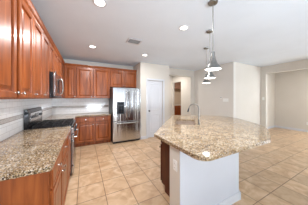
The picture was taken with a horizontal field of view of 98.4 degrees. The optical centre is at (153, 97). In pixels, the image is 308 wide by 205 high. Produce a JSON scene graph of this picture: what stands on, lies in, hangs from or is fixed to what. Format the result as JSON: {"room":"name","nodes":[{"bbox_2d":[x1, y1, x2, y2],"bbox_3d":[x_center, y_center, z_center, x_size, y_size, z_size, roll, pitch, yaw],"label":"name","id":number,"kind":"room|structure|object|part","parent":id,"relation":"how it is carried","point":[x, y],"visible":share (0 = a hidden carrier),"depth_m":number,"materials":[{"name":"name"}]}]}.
{"room":"kitchen","nodes":[
{"label":"kitchen","id":0,"kind":"room"},
{"bbox_2d":[57,59,132,114],"bbox_3d":[-1.972,0.095,4.668,2.570,2.650,0.100,0,0,-28],"label":"wall","id":1,"kind":"structure","parent":0,"point":[65,60],"depth_m":4.54,"materials":[{"name":"beige paint"}]},
{"bbox_2d":[64,63,75,97],"bbox_3d":[-2.561,-0.505,4.080,0.320,1.030,0.375,0,0,-28],"label":"upper cabinet","id":2,"kind":"object","parent":1,"relation":"attached to","point":[69,69],"visible":0.96,"depth_m":3.94,"materials":[{"name":"brown wood"}]},
{"bbox_3d":[-2.490,-0.985,3.945,0.320,0.070,0.070,0,0,-28],"label":"crown molding","id":3,"kind":"part","parent":2,"relation":"part of","materials":[{"name":"brown wood"}]},
{"bbox_2d":[52,98,108,114],"bbox_3d":[-2.356,0.260,4.406,1.630,0.490,0.008,0,0,-28],"label":"backsplash","id":4,"kind":"structure","parent":1,"relation":"attached to","point":[59,105],"depth_m":4.36,"materials":[{"name":"tile"}]},
{"bbox_2d":[76,64,92,97],"bbox_3d":[-2.212,-0.505,4.263,0.462,1.030,0.375,0,0,-28],"label":"upper cabinet","id":5,"kind":"object","parent":1,"relation":"attached to","point":[84,73],"visible":0.99,"depth_m":4.12,"materials":[{"name":"brown wood"}]},
{"bbox_3d":[-2.141,-0.985,4.128,0.462,0.070,0.070,0,0,-28],"label":"crown molding","id":6,"kind":"part","parent":5,"relation":"part of","materials":[{"name":"brown wood"}]},
{"bbox_2d":[93,66,109,97],"bbox_3d":[-1.775,-0.505,4.491,0.517,1.030,0.375,0,0,-28],"label":"upper cabinet","id":7,"kind":"object","parent":1,"relation":"attached to","point":[101,75],"visible":0.98,"depth_m":4.34,"materials":[{"name":"brown wood"}]},
{"bbox_3d":[-1.705,-0.985,4.356,0.517,0.070,0.070,0,0,-28],"label":"crown molding","id":8,"kind":"part","parent":7,"relation":"part of","materials":[{"name":"brown wood"}]},
{"bbox_2d":[110,67,136,87],"bbox_3d":[-1.132,-0.695,4.827,0.929,0.650,0.375,0,0,-28],"label":"upper cabinet","id":9,"kind":"object","parent":1,"relation":"attached to","point":[119,78],"visible":0.99,"depth_m":4.68,"materials":[{"name":"brown wood"}]},
{"bbox_3d":[-1.269,-0.662,4.587,0.447,0.560,0.022,0,0,-28],"label":"door","id":10,"kind":"part","parent":9,"relation":"part of","materials":[{"name":"brown wood"}]},
{"bbox_3d":[-1.061,-0.985,4.692,0.929,0.070,0.070,0,0,-28],"label":"crown molding","id":11,"kind":"part","parent":9,"relation":"part of","materials":[{"name":"brown wood"}]},
{"bbox_3d":[-0.857,-0.662,4.803,0.448,0.560,0.022,0,0,-28],"label":"door","id":12,"kind":"part","parent":9,"relation":"part of","materials":[{"name":"brown wood"}]},
{"bbox_2d":[133,62,168,135],"bbox_3d":[-0.137,0.095,5.204,1.180,2.650,0.850,0,0,-28],"label":"wall","id":13,"kind":"structure","parent":0,"point":[144,70],"depth_m":4.75,"materials":[{"name":"beige paint"}]},
{"bbox_2d":[148,80,161,137],"bbox_3d":[0.048,0.394,4.843,0.620,2.037,0.105,0,0,-28],"label":"door","id":14,"kind":"structure","parent":13,"relation":"in","point":[154,87],"depth_m":4.84,"materials":[{"name":"white paint"}]},
{"bbox_3d":[0.043,-0.030,4.853,0.408,0.940,0.009,0,0,-28],"label":"panel","id":15,"kind":"part","parent":14,"relation":"part of","materials":[{"name":"white paint"}]},
{"bbox_3d":[0.043,0.910,4.853,0.408,0.620,0.009,0,0,-28],"label":"panel","id":16,"kind":"part","parent":14,"relation":"part of","materials":[{"name":"white paint"}]},
{"bbox_2d":[146,78,164,138],"bbox_3d":[0.061,0.365,4.817,0.748,2.110,0.018,0,0,-28],"label":"trim","id":17,"kind":"structure","parent":13,"relation":"attached to","point":[147,79],"depth_m":4.66,"materials":[{"name":"white paint"}]},
{"bbox_2d":[31,0,307,75],"bbox_3d":[2.180,-1.280,3.848,9.370,0.100,12.000,0,0,-28],"label":"ceiling","id":18,"kind":"structure","parent":0,"point":[259,33],"depth_m":2.42,"materials":[{"name":"paint"}]},
{"bbox_2d":[93,0,106,6],"bbox_3d":[-0.697,-1.225,1.712,0.170,0.008,0.170,0,0,-28],"label":"recessed light","id":19,"kind":"object","parent":18,"relation":"in","point":[100,3],"visible":1,"depth_m":1.72,"materials":[{"name":"white paint"}]},
{"bbox_2d":[126,38,142,44],"bbox_3d":[-0.432,-1.224,2.888,0.300,0.012,0.260,0,0,-28],"label":"ceiling vent","id":20,"kind":"object","parent":18,"relation":"in","point":[130,40],"visible":1,"depth_m":2.88,"materials":[{"name":"grey metal"}]},
{"bbox_2d":[179,25,188,29],"bbox_3d":[0.522,-1.225,2.326,0.170,0.008,0.170,0,0,-28],"label":"recessed light","id":21,"kind":"object","parent":18,"relation":"in","point":[183,27],"visible":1,"depth_m":2.31,"materials":[{"name":"white paint"}]},
{"bbox_2d":[202,47,210,83],"bbox_3d":[1.283,-0.794,3.266,0.204,0.870,0.204,0,0,-28],"label":"pendant light","id":22,"kind":"object","parent":18,"relation":"hanging from","point":[205,81],"visible":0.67,"depth_m":3.22,"materials":[{"name":"silver metal"}]},
{"bbox_2d":[204,29,215,78],"bbox_3d":[1.025,-0.794,2.443,0.204,0.870,0.204,0,0,-28],"label":"pendant light","id":23,"kind":"object","parent":18,"relation":"hanging from","point":[209,75],"visible":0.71,"depth_m":2.40,"materials":[{"name":"silver metal"}]},
{"bbox_3d":[1.025,-0.445,2.443,0.204,0.160,0.204,0,0,-28],"label":"lamp shade","id":24,"kind":"part","parent":23,"relation":"part of","materials":[{"name":"grey glass"}]},
{"bbox_2d":[205,0,221,70],"bbox_3d":[0.755,-0.794,1.704,0.204,0.870,0.204,0,0,-28],"label":"pendant light","id":25,"kind":"object","parent":18,"relation":"hanging from","point":[213,65],"visible":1,"depth_m":1.67,"materials":[{"name":"silver metal"}]},
{"bbox_2d":[205,68,220,70],"bbox_3d":[0.755,-0.365,1.704,0.194,0.013,0.193,0,0,-28],"label":"diffuser","id":26,"kind":"object","parent":25,"relation":"attached to","point":[206,69],"depth_m":1.68,"materials":[{"name":"white glass"}]},
{"bbox_3d":[0.755,-0.445,1.704,0.204,0.160,0.204,0,0,-28],"label":"lamp shade","id":27,"kind":"part","parent":25,"relation":"part of","materials":[{"name":"silver metal"}]},
{"bbox_2d":[169,76,171,117],"bbox_3d":[-0.146,0.095,6.863,2.500,2.650,0.100,0,0,-28],"label":"wall","id":28,"kind":"structure","parent":0,"point":[170,77],"depth_m":7.36,"materials":[{"name":"beige paint"}]},
{"bbox_2d":[174,89,180,104],"bbox_3d":[2.146,0.095,8.090,2.700,2.650,3.050,0,0,-28],"label":"wall","id":29,"kind":"structure","parent":0,"point":[177,92],"depth_m":9.45,"materials":[{"name":"paint"}]},
{"bbox_2d":[174,82,180,88],"bbox_3d":[1.482,-0.845,9.146,1.200,0.450,0.343,0,0,-28],"label":"upper cabinet","id":30,"kind":"object","parent":29,"relation":"attached to","point":[177,85],"visible":0.46,"depth_m":9.02,"materials":[{"name":"brown wood"}]},
{"bbox_2d":[172,76,188,114],"bbox_3d":[1.342,0.095,6.823,0.100,2.650,1.550,0,0,-28],"label":"wall","id":31,"kind":"structure","parent":0,"point":[184,81],"depth_m":6.52,"materials":[{"name":"beige paint"}]},
{"bbox_2d":[169,68,193,114],"bbox_3d":[1.077,0.095,5.742,1.670,2.650,0.120,0,0,-28],"label":"wall","id":32,"kind":"structure","parent":0,"point":[173,72],"depth_m":5.99,"materials":[{"name":"beige paint"}]},
{"bbox_2d":[65,127,307,204],"bbox_3d":[2.180,1.470,3.848,9.370,0.100,12.000,0,0,-28],"label":"floor","id":33,"kind":"structure","parent":0,"point":[275,172],"depth_m":2.50,"materials":[{"name":"tile"}]},
{"bbox_2d":[0,149,64,204],"bbox_3d":[-1.166,0.983,1.112,0.660,0.875,0.546,0,0,-28],"label":"base cabinet","id":34,"kind":"object","parent":33,"relation":"on","point":[46,188],"visible":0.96,"depth_m":0.97,"materials":[{"name":"brown wood"}]},
{"bbox_3d":[-1.065,0.983,0.865,0.610,0.875,0.013,0,0,-28],"label":"panel","id":35,"kind":"part","parent":34,"relation":"part of","materials":[{"name":"brown wood"}]},
{"bbox_3d":[-0.916,0.635,1.262,0.020,0.150,0.499,0,0,-28],"label":"drawer","id":36,"kind":"part","parent":34,"relation":"part of","materials":[{"name":"brown wood"}]},
{"bbox_3d":[-0.915,1.018,1.262,0.022,0.575,0.499,0,0,-28],"label":"door","id":37,"kind":"part","parent":34,"relation":"part of","materials":[{"name":"brown wood"}]},
{"bbox_2d":[24,107,78,175],"bbox_3d":[-1.915,0.802,2.611,0.736,1.235,0.758,0,0,-28],"label":"range","id":38,"kind":"object","parent":33,"relation":"on","point":[32,116],"visible":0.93,"depth_m":2.42,"materials":[{"name":"grey metal"}]},
{"bbox_3d":[-2.180,0.325,2.472,0.006,0.150,0.638,0,0,-28],"label":"control panel","id":39,"kind":"part","parent":38,"relation":"part of","materials":[{"name":"silver metal"}]},
{"bbox_2d":[29,120,75,129],"bbox_3d":[-1.912,0.518,2.612,0.612,0.033,0.758,0,0,-28],"label":"cooktop","id":40,"kind":"object","parent":38,"relation":"in","point":[67,122],"depth_m":2.43,"materials":[{"name":"black glass"}]},
{"bbox_3d":[-1.651,0.940,2.749,0.040,0.560,0.750,0,0,-28],"label":"oven door","id":41,"kind":"part","parent":38,"relation":"part of","materials":[{"name":"silver metal"}]},
{"bbox_3d":[-1.652,1.300,2.748,0.038,0.140,0.750,0,0,-28],"label":"drawer","id":42,"kind":"part","parent":38,"relation":"part of","materials":[{"name":"silver metal"}]},
{"bbox_2d":[62,129,72,204],"bbox_3d":[-1.529,0.983,1.806,0.660,0.875,1.016,0,0,-28],"label":"base cabinet","id":43,"kind":"object","parent":33,"relation":"on","point":[66,162],"visible":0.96,"depth_m":1.82,"materials":[{"name":"brown wood"}]},
{"bbox_2d":[0,126,70,180],"bbox_3d":[-1.417,0.525,1.542,0.654,0.038,1.590,0,0,-28],"label":"countertop","id":44,"kind":"structure","parent":43,"relation":"on","point":[33,151],"depth_m":1.26,"materials":[{"name":"stone"}]},
{"bbox_3d":[-1.153,0.635,1.716,0.020,0.150,0.493,0,0,-28],"label":"drawer","id":45,"kind":"part","parent":43,"relation":"part of","materials":[{"name":"brown wood"}]},
{"bbox_3d":[-1.152,1.018,1.716,0.022,0.575,0.493,0,0,-28],"label":"door","id":46,"kind":"part","parent":43,"relation":"part of","materials":[{"name":"brown wood"}]},
{"bbox_3d":[-1.388,1.018,2.167,0.022,0.575,0.493,0,0,-28],"label":"door","id":47,"kind":"part","parent":43,"relation":"part of","materials":[{"name":"brown wood"}]},
{"bbox_2d":[75,116,94,146],"bbox_3d":[-2.148,0.983,4.146,0.528,0.875,0.650,0,0,-28],"label":"base cabinet","id":48,"kind":"object","parent":33,"relation":"on","point":[86,125],"visible":0.98,"depth_m":3.90,"materials":[{"name":"brown wood"}]},
{"bbox_3d":[-2.003,0.635,3.900,0.484,0.150,0.020,0,0,-28],"label":"drawer","id":49,"kind":"part","parent":48,"relation":"part of","materials":[{"name":"brown wood"}]},
{"bbox_3d":[-2.002,1.018,3.899,0.484,0.575,0.022,0,0,-28],"label":"door","id":50,"kind":"part","parent":48,"relation":"part of","materials":[{"name":"brown wood"}]},
{"bbox_2d":[95,115,110,143],"bbox_3d":[-1.707,0.983,4.377,0.463,0.875,0.650,0,0,-28],"label":"base cabinet","id":51,"kind":"object","parent":33,"relation":"on","point":[102,123],"visible":0.99,"depth_m":4.12,"materials":[{"name":"brown wood"}]},
{"bbox_3d":[-1.574,0.635,4.124,0.449,0.150,0.020,0,0,-28],"label":"drawer","id":52,"kind":"part","parent":51,"relation":"part of","materials":[{"name":"brown wood"}]},
{"bbox_3d":[-1.574,1.018,4.123,0.449,0.575,0.022,0,0,-28],"label":"door","id":53,"kind":"part","parent":51,"relation":"part of","materials":[{"name":"brown wood"}]},
{"bbox_2d":[109,88,140,143],"bbox_3d":[-1.003,0.550,4.557,0.915,1.740,0.875,0,0,-28],"label":"refrigerator","id":54,"kind":"object","parent":33,"relation":"on","point":[124,103],"visible":0.98,"depth_m":4.22,"materials":[{"name":"grey metal"}]},
{"bbox_3d":[-1.054,0.200,4.160,0.452,1.040,0.070,0,0,-28],"label":"door","id":55,"kind":"part","parent":54,"relation":"part of","materials":[{"name":"silver metal"}]},
{"bbox_3d":[-0.851,1.038,4.266,0.911,0.615,0.070,0,0,-28],"label":"freezer drawer","id":56,"kind":"part","parent":54,"relation":"part of","materials":[{"name":"silver metal"}]},
{"bbox_3d":[-0.648,0.200,4.372,0.452,1.040,0.070,0,0,-28],"label":"door","id":57,"kind":"part","parent":54,"relation":"part of","materials":[{"name":"silver metal"}]},
{"bbox_2d":[174,104,180,114],"bbox_3d":[1.527,0.935,8.951,0.820,0.970,0.550,0,0,-28],"label":"base cabinet","id":58,"kind":"object","parent":33,"relation":"on","point":[177,107],"visible":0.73,"depth_m":8.68,"materials":[{"name":"brown wood"}]},
{"bbox_3d":[1.459,0.920,8.648,0.380,0.800,0.022,0,0,-28],"label":"door","id":59,"kind":"part","parent":58,"relation":"part of","materials":[{"name":"brown wood"}]},
{"bbox_2d":[159,141,240,204],"bbox_3d":[0.768,0.983,2.490,1.186,0.875,2.404,0,0,15],"label":"kitchen island","id":60,"kind":"object","parent":33,"relation":"on","point":[195,182],"visible":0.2,"depth_m":1.59,"materials":[{"name":"beige paint"}]},
{"bbox_3d":[0.182,1.018,2.381,0.022,0.575,0.563,0,0,14],"label":"door","id":61,"kind":"part","parent":60,"relation":"part of","materials":[{"name":"brown wood"}]},
{"bbox_3d":[0.236,0.932,1.871,0.008,0.775,0.493,0,0,-28],"label":"panel","id":62,"kind":"part","parent":60,"relation":"part of","materials":[{"name":"brown wood"}]},
{"bbox_2d":[173,159,176,171],"bbox_3d":[0.231,0.743,1.464,0.009,0.115,0.070,0,0,-28],"label":"wall outlet","id":63,"kind":"object","parent":60,"relation":"attached to","point":[174,161],"visible":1,"depth_m":1.46,"materials":[{"name":"white plastic"}]},
{"bbox_3d":[0.731,0.983,1.637,1.037,0.875,0.012,0,0,-28],"label":"panel","id":64,"kind":"part","parent":60,"relation":"part of","materials":[{"name":"white paint"}]},
{"bbox_2d":[154,115,270,160],"bbox_3d":[1.084,0.525,2.480,1.797,0.038,2.917,0,0,14],"label":"island countertop","id":65,"kind":"structure","parent":60,"relation":"on","point":[216,137],"depth_m":1.79,"materials":[{"name":"stone"}]},
{"bbox_2d":[176,121,194,124],"bbox_3d":[0.666,0.625,2.832,0.400,0.159,0.640,0,0,14],"label":"sink","id":66,"kind":"object","parent":65,"relation":"in","point":[177,122],"visible":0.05,"depth_m":3.11,"materials":[{"name":"metal"}]},
{"bbox_2d":[187,104,199,124],"bbox_3d":[0.760,0.306,2.541,0.247,0.399,0.093,0,0,10],"label":"faucet","id":67,"kind":"object","parent":65,"relation":"on","point":[191,104],"visible":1,"depth_m":2.54,"materials":[{"name":"silver metal"}]},
{"bbox_3d":[1.152,1.370,2.244,0.531,0.100,2.408,0,0,33],"label":"baseboard","id":68,"kind":"part","parent":60,"relation":"part of","materials":[{"name":"white paint"}]},
{"bbox_3d":[-2.306,0.982,3.293,0.660,0.875,0.808,0,0,-28],"label":"base cabinet","id":69,"kind":"object","parent":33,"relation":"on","visible":0},
{"bbox_2d":[42,112,111,121],"bbox_3d":[-2.030,0.525,3.777,1.623,0.038,1.407,0,0,-28],"label":"countertop","id":70,"kind":"structure","parent":69,"relation":"on","point":[59,116],"depth_m":3.85,"materials":[{"name":"stone"}]},
{"bbox_2d":[194,61,235,117],"bbox_3d":[2.287,0.095,5.360,0.120,2.650,1.920,0,0,-28],"label":"wall","id":71,"kind":"structure","parent":0,"point":[207,96],"depth_m":5.02,"materials":[{"name":"paint"}]},
{"bbox_2d":[236,62,260,124],"bbox_3d":[3.497,0.095,4.977,1.670,2.650,0.120,0,0,-28],"label":"wall","id":72,"kind":"structure","parent":0,"point":[248,77],"depth_m":4.90,"materials":[{"name":"beige paint"}]},
{"bbox_2d":[267,73,274,126],"bbox_3d":[5.083,0.095,6.099,1.940,2.650,0.100,0,0,-28],"label":"wall","id":73,"kind":"structure","parent":0,"point":[270,77],"depth_m":6.27,"materials":[{"name":"beige paint"}]},
{"bbox_2d":[261,59,307,127],"bbox_3d":[5.676,0.095,2.741,0.120,2.650,6.600,0,0,-28],"label":"wall","id":74,"kind":"structure","parent":0,"point":[301,64],"depth_m":5.12,"materials":[{"name":"beige paint"}]},
{"bbox_2d":[275,69,307,129],"bbox_3d":[7.427,0.095,3.601,0.100,2.650,6.500,0,0,-28],"label":"wall","id":75,"kind":"structure","parent":0,"point":[291,87],"depth_m":5.92,"materials":[{"name":"beige paint"}]},
{"bbox_2d":[275,125,307,131],"bbox_3d":[7.376,1.371,3.574,0.015,0.098,6.500,0,0,-28],"label":"baseboard","id":76,"kind":"structure","parent":75,"relation":"attached to","point":[276,126],"depth_m":5.93,"materials":[{"name":"white paint"}]},
{"bbox_3d":[-1.163,0.095,0.238,0.100,2.650,8.700,0,0,-28],"label":"wall","id":77,"kind":"structure","parent":0,"visible":0},
{"bbox_2d":[0,0,19,98],"bbox_3d":[-1.159,-0.505,0.743,0.375,1.030,0.788,0,0,-28],"label":"upper cabinet","id":78,"kind":"object","parent":77,"relation":"attached to","point":[8,8],"visible":1,"depth_m":1.04,"materials":[{"name":"brown wood"}]},
{"bbox_2d":[0,99,51,141],"bbox_3d":[-2.213,0.260,2.365,0.008,0.490,3.742,0,0,-28],"label":"backsplash","id":79,"kind":"structure","parent":77,"relation":"attached to","point":[11,110],"depth_m":1.88,"materials":[{"name":"tile"}]},
{"bbox_2d":[14,0,44,98],"bbox_3d":[-1.535,-0.505,1.463,0.375,1.030,0.798,0,0,-28],"label":"upper cabinet","id":80,"kind":"object","parent":77,"relation":"attached to","point":[30,26],"visible":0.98,"depth_m":1.43,"materials":[{"name":"brown wood"}]},
{"bbox_3d":[-1.317,-0.472,1.369,0.022,0.940,0.372,0,0,-28],"label":"door","id":81,"kind":"part","parent":80,"relation":"part of","materials":[{"name":"brown wood"}]},
{"bbox_3d":[-1.400,-0.985,1.534,0.070,0.070,0.798,0,0,-28],"label":"crown molding","id":82,"kind":"part","parent":80,"relation":"part of","materials":[{"name":"brown wood"}]},
{"bbox_3d":[-1.498,-0.472,1.714,0.022,0.940,0.372,0,0,-28],"label":"door","id":83,"kind":"part","parent":80,"relation":"part of","materials":[{"name":"brown wood"}]},
{"bbox_2d":[41,27,50,98],"bbox_3d":[-1.811,-0.505,1.992,0.375,1.030,0.386,0,0,-28],"label":"upper cabinet","id":84,"kind":"object","parent":77,"relation":"attached to","point":[46,36],"visible":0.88,"depth_m":2.03,"materials":[{"name":"brown wood"}]},
{"bbox_3d":[-1.679,-0.472,2.061,0.022,0.940,0.370,0,0,-28],"label":"door","id":85,"kind":"part","parent":84,"relation":"part of","materials":[{"name":"brown wood"}]},
{"bbox_3d":[-1.676,-0.985,2.062,0.070,0.070,0.386,0,0,-28],"label":"crown molding","id":86,"kind":"part","parent":84,"relation":"part of","materials":[{"name":"brown wood"}]},
{"bbox_2d":[49,38,58,74],"bbox_3d":[-2.082,-0.735,2.510,0.375,0.570,0.776,0,0,-28],"label":"upper cabinet","id":87,"kind":"object","parent":77,"relation":"attached to","point":[53,51],"visible":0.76,"depth_m":2.52,"materials":[{"name":"brown wood"}]},
{"bbox_3d":[-1.860,-0.702,2.407,0.022,0.480,0.371,0,0,-28],"label":"door","id":88,"kind":"part","parent":87,"relation":"part of","materials":[{"name":"brown wood"}]},
{"bbox_3d":[-1.947,-0.985,2.581,0.070,0.070,0.776,0,0,-28],"label":"crown molding","id":89,"kind":"part","parent":87,"relation":"part of","materials":[{"name":"brown wood"}]},
{"bbox_3d":[-2.040,-0.702,2.752,0.022,0.480,0.371,0,0,-28],"label":"door","id":90,"kind":"part","parent":87,"relation":"part of","materials":[{"name":"brown wood"}]},
{"bbox_2d":[49,72,63,97],"bbox_3d":[-2.032,-0.224,2.536,0.472,0.438,0.772,0,0,-28],"label":"microwave","id":91,"kind":"object","parent":87,"relation":"attached to","point":[56,86],"visible":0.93,"depth_m":2.31,"materials":[{"name":"grey metal"}]},
{"bbox_3d":[-1.842,-0.238,2.531,0.029,0.406,0.583,0,0,-28],"label":"door","id":92,"kind":"part","parent":91,"relation":"part of","materials":[{"name":"silver metal"}]},
{"bbox_2d":[57,52,64,97],"bbox_3d":[-2.515,-0.505,3.337,0.375,1.030,1.083,0,0,-28],"label":"upper cabinet","id":93,"kind":"object","parent":77,"relation":"attached to","point":[61,62],"visible":0.18,"depth_m":3.29,"materials":[{"name":"brown wood"}]},
{"bbox_3d":[-2.256,-0.472,3.165,0.022,0.940,0.522,0,0,-28],"label":"door","id":94,"kind":"part","parent":93,"relation":"part of","materials":[{"name":"brown wood"}]},
{"bbox_3d":[-2.380,-0.985,3.408,0.070,0.070,1.083,0,0,-28],"label":"crown molding","id":95,"kind":"part","parent":93,"relation":"part of","materials":[{"name":"brown wood"}]}
]}

